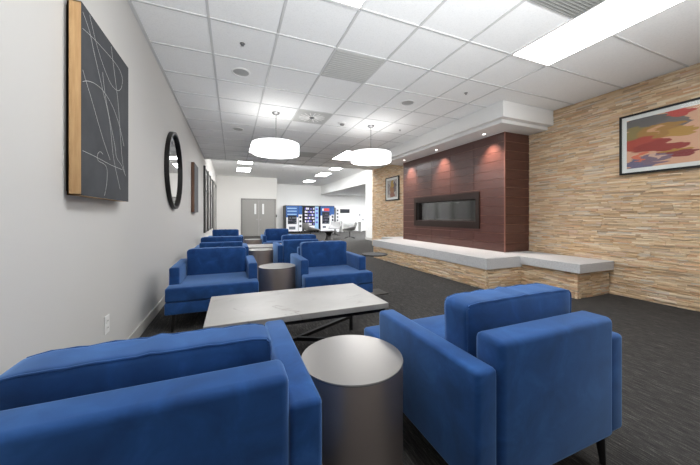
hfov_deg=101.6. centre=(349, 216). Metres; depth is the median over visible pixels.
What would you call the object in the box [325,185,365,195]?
ceiling
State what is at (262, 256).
table
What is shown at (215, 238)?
cushion
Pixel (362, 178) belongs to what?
wall
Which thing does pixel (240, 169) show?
recessed light
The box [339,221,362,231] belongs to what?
console table
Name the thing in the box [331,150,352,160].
recessed light
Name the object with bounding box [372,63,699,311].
wall
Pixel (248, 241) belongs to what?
table
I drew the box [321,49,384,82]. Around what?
ceiling vent
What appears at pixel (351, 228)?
swivel chair
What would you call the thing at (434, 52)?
ceiling
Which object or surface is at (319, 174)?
recessed light
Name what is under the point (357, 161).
diffuser
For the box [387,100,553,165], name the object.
ceiling soffit
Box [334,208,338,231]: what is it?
kiosk
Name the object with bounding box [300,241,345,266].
cushion
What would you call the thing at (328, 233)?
round table
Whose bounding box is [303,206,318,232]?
vending machine
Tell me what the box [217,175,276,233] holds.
wall
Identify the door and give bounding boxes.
[241,198,275,235]
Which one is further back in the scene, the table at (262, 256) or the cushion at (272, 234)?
the cushion at (272, 234)
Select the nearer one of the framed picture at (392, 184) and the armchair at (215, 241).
the armchair at (215, 241)
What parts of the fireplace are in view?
corner trim, insert frame, corner trim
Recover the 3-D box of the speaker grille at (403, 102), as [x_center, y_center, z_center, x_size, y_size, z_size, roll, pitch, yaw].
[0.848,-1.677,4.213,0.176,0.006,0.176,0,0,-22]
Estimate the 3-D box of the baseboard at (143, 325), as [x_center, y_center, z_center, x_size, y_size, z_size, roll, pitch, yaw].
[-3.078,0.993,5.519,0.012,0.100,13.550,0,0,-22]
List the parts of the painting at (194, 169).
frame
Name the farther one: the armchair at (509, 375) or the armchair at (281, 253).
the armchair at (281, 253)
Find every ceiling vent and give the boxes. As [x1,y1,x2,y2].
[292,110,332,124]
[299,152,317,156]
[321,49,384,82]
[531,0,604,17]
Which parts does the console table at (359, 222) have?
leg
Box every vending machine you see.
[283,205,302,232]
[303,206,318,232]
[319,206,333,230]
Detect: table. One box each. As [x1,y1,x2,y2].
[203,283,387,341]
[244,239,261,244]
[248,243,281,248]
[249,248,272,279]
[259,263,294,291]
[301,335,402,464]
[320,231,336,239]
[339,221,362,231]
[362,252,388,295]
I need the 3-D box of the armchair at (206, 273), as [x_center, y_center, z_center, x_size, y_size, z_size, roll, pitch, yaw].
[-1.429,0.698,3.063,0.800,0.693,0.852,0,0,-22]
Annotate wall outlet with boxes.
[104,314,109,334]
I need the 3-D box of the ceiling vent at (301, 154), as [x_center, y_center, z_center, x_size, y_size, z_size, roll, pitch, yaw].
[-1.226,-1.678,7.761,0.552,0.012,0.563,0,0,-22]
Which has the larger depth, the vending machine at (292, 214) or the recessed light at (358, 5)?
the vending machine at (292, 214)
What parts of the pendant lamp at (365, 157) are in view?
lamp shade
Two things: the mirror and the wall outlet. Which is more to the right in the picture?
the mirror
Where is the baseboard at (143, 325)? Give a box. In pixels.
[126,295,164,339]
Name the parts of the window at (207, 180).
pane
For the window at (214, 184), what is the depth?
12.35 m
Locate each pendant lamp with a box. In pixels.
[252,111,298,158]
[351,125,390,165]
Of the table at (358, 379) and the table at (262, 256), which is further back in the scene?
the table at (262, 256)
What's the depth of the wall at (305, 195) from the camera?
19.55 m
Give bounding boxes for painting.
[66,0,127,201]
[191,162,197,211]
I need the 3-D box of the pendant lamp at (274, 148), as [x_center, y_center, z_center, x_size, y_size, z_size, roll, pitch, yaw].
[-1.200,-1.343,4.631,0.742,0.673,0.742,0,0,-22]
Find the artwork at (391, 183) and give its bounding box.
[387,179,396,197]
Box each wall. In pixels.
[0,0,216,374]
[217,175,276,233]
[277,184,365,231]
[321,170,371,237]
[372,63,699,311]
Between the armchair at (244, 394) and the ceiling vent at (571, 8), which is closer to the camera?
the armchair at (244, 394)
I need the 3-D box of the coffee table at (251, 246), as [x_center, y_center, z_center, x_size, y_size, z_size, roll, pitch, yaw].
[-2.015,0.833,6.070,1.194,0.420,0.662,0,0,-22]
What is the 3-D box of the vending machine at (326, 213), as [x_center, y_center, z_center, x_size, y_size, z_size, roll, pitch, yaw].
[-1.649,0.173,19.224,1.000,1.740,0.884,0,0,-22]
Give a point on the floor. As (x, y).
(660, 425)
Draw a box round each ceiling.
[127,0,699,169]
[210,159,364,185]
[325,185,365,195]
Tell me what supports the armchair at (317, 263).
on the floor
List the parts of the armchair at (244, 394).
backrest, arm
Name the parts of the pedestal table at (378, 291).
foot plate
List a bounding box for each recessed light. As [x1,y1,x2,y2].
[236,167,251,171]
[237,161,252,163]
[315,173,331,176]
[325,0,367,10]
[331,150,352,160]
[510,0,687,66]
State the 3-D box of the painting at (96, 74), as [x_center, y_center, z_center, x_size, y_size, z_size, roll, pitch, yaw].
[-1.480,-0.581,1.707,0.068,0.953,0.682,0,0,-22]
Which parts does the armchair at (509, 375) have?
seat, arm, backrest, leg, arm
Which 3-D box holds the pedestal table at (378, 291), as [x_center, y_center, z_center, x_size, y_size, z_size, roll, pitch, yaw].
[0.332,0.777,3.909,0.365,0.532,0.350,0,0,-22]
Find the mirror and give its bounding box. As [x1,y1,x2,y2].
[164,132,182,208]
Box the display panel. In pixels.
[340,209,349,212]
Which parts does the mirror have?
glass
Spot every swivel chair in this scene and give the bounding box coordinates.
[302,223,319,233]
[328,221,340,234]
[343,222,356,238]
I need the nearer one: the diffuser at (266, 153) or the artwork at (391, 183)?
the diffuser at (266, 153)
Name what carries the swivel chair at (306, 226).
on the floor
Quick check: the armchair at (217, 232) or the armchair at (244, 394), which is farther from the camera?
the armchair at (217, 232)
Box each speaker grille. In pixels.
[233,69,248,75]
[402,101,412,104]
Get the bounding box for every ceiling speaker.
[231,67,250,76]
[232,127,243,130]
[400,100,414,105]
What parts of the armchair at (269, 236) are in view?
arm, seat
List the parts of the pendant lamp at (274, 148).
lamp shade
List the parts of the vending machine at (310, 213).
panel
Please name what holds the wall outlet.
attached to the wall at (68, 263)
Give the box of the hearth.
[373,236,613,298]
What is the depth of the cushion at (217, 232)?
7.14 m
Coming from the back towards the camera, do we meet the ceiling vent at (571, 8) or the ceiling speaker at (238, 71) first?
the ceiling speaker at (238, 71)
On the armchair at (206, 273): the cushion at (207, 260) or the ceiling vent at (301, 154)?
the cushion at (207, 260)
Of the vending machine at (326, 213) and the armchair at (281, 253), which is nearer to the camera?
the armchair at (281, 253)
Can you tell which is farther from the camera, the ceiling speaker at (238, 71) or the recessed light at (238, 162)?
the recessed light at (238, 162)
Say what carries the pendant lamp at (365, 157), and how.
hanging from the ceiling at (434, 52)
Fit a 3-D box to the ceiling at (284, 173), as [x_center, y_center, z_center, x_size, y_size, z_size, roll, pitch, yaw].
[-3.050,-2.127,14.126,6.605,0.060,9.750,0,0,-22]
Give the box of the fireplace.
[403,132,528,251]
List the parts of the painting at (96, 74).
hanging rail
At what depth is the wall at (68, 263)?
1.42 m
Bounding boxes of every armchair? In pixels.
[0,320,321,464]
[164,246,258,332]
[195,236,248,255]
[208,229,242,241]
[261,228,291,243]
[273,234,318,262]
[290,241,372,292]
[364,283,621,464]
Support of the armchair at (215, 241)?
on the floor
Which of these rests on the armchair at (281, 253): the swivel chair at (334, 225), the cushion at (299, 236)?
the cushion at (299, 236)
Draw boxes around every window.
[203,165,212,232]
[213,181,216,229]
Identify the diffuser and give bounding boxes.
[253,149,297,157]
[336,0,363,7]
[352,158,389,164]
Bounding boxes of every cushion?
[0,324,271,410]
[187,246,245,274]
[201,236,241,241]
[212,229,238,236]
[265,228,288,240]
[281,234,315,241]
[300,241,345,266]
[445,283,569,357]
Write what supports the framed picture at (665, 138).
attached to the wall at (648, 224)
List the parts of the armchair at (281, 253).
arm, backrest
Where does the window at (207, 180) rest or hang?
in the wall at (68, 263)
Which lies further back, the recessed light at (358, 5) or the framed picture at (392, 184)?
the framed picture at (392, 184)
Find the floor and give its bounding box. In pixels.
[139,231,699,464]
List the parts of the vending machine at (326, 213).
header panel, panel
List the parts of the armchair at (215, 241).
backrest, arm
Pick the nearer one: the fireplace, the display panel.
the fireplace
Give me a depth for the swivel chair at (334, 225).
15.75 m
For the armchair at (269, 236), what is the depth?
7.57 m
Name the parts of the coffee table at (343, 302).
frame, leg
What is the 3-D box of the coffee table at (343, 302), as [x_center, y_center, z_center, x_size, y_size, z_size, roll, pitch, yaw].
[-0.400,0.833,2.139,1.194,0.420,0.662,0,0,-22]
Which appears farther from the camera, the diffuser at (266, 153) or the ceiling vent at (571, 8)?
the diffuser at (266, 153)
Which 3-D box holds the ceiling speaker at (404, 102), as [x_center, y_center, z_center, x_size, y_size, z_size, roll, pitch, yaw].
[0.848,-1.675,4.213,0.210,0.010,0.210,0,0,-22]
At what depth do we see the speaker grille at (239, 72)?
3.32 m
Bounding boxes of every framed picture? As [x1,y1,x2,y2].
[385,175,399,200]
[619,97,699,175]
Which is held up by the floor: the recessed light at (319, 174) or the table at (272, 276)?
the table at (272, 276)
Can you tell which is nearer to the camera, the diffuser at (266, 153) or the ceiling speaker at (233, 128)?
the diffuser at (266, 153)
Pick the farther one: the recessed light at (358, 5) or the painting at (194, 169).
the painting at (194, 169)
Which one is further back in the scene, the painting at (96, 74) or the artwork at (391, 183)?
the artwork at (391, 183)
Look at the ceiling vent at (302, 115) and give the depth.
4.82 m
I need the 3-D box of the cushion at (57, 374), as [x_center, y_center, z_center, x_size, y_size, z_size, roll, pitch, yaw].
[-0.534,0.513,0.786,0.610,0.341,0.169,0,0,-22]
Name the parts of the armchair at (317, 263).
arm, seat, arm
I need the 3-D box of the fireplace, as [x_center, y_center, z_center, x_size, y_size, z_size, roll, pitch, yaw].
[2.234,-0.402,6.207,0.610,1.990,3.027,0,0,-22]
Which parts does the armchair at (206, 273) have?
leg, arm, seat, arm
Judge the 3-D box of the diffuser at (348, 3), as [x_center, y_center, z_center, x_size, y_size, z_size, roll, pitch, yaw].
[0.042,-1.680,1.664,0.548,0.008,1.142,0,0,-22]
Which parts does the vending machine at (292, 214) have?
header panel, panel, payment panel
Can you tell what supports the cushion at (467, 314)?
on the armchair at (509, 375)
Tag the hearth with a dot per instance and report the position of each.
(583, 277)
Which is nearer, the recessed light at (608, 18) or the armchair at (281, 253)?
the recessed light at (608, 18)
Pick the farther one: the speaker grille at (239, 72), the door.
the door

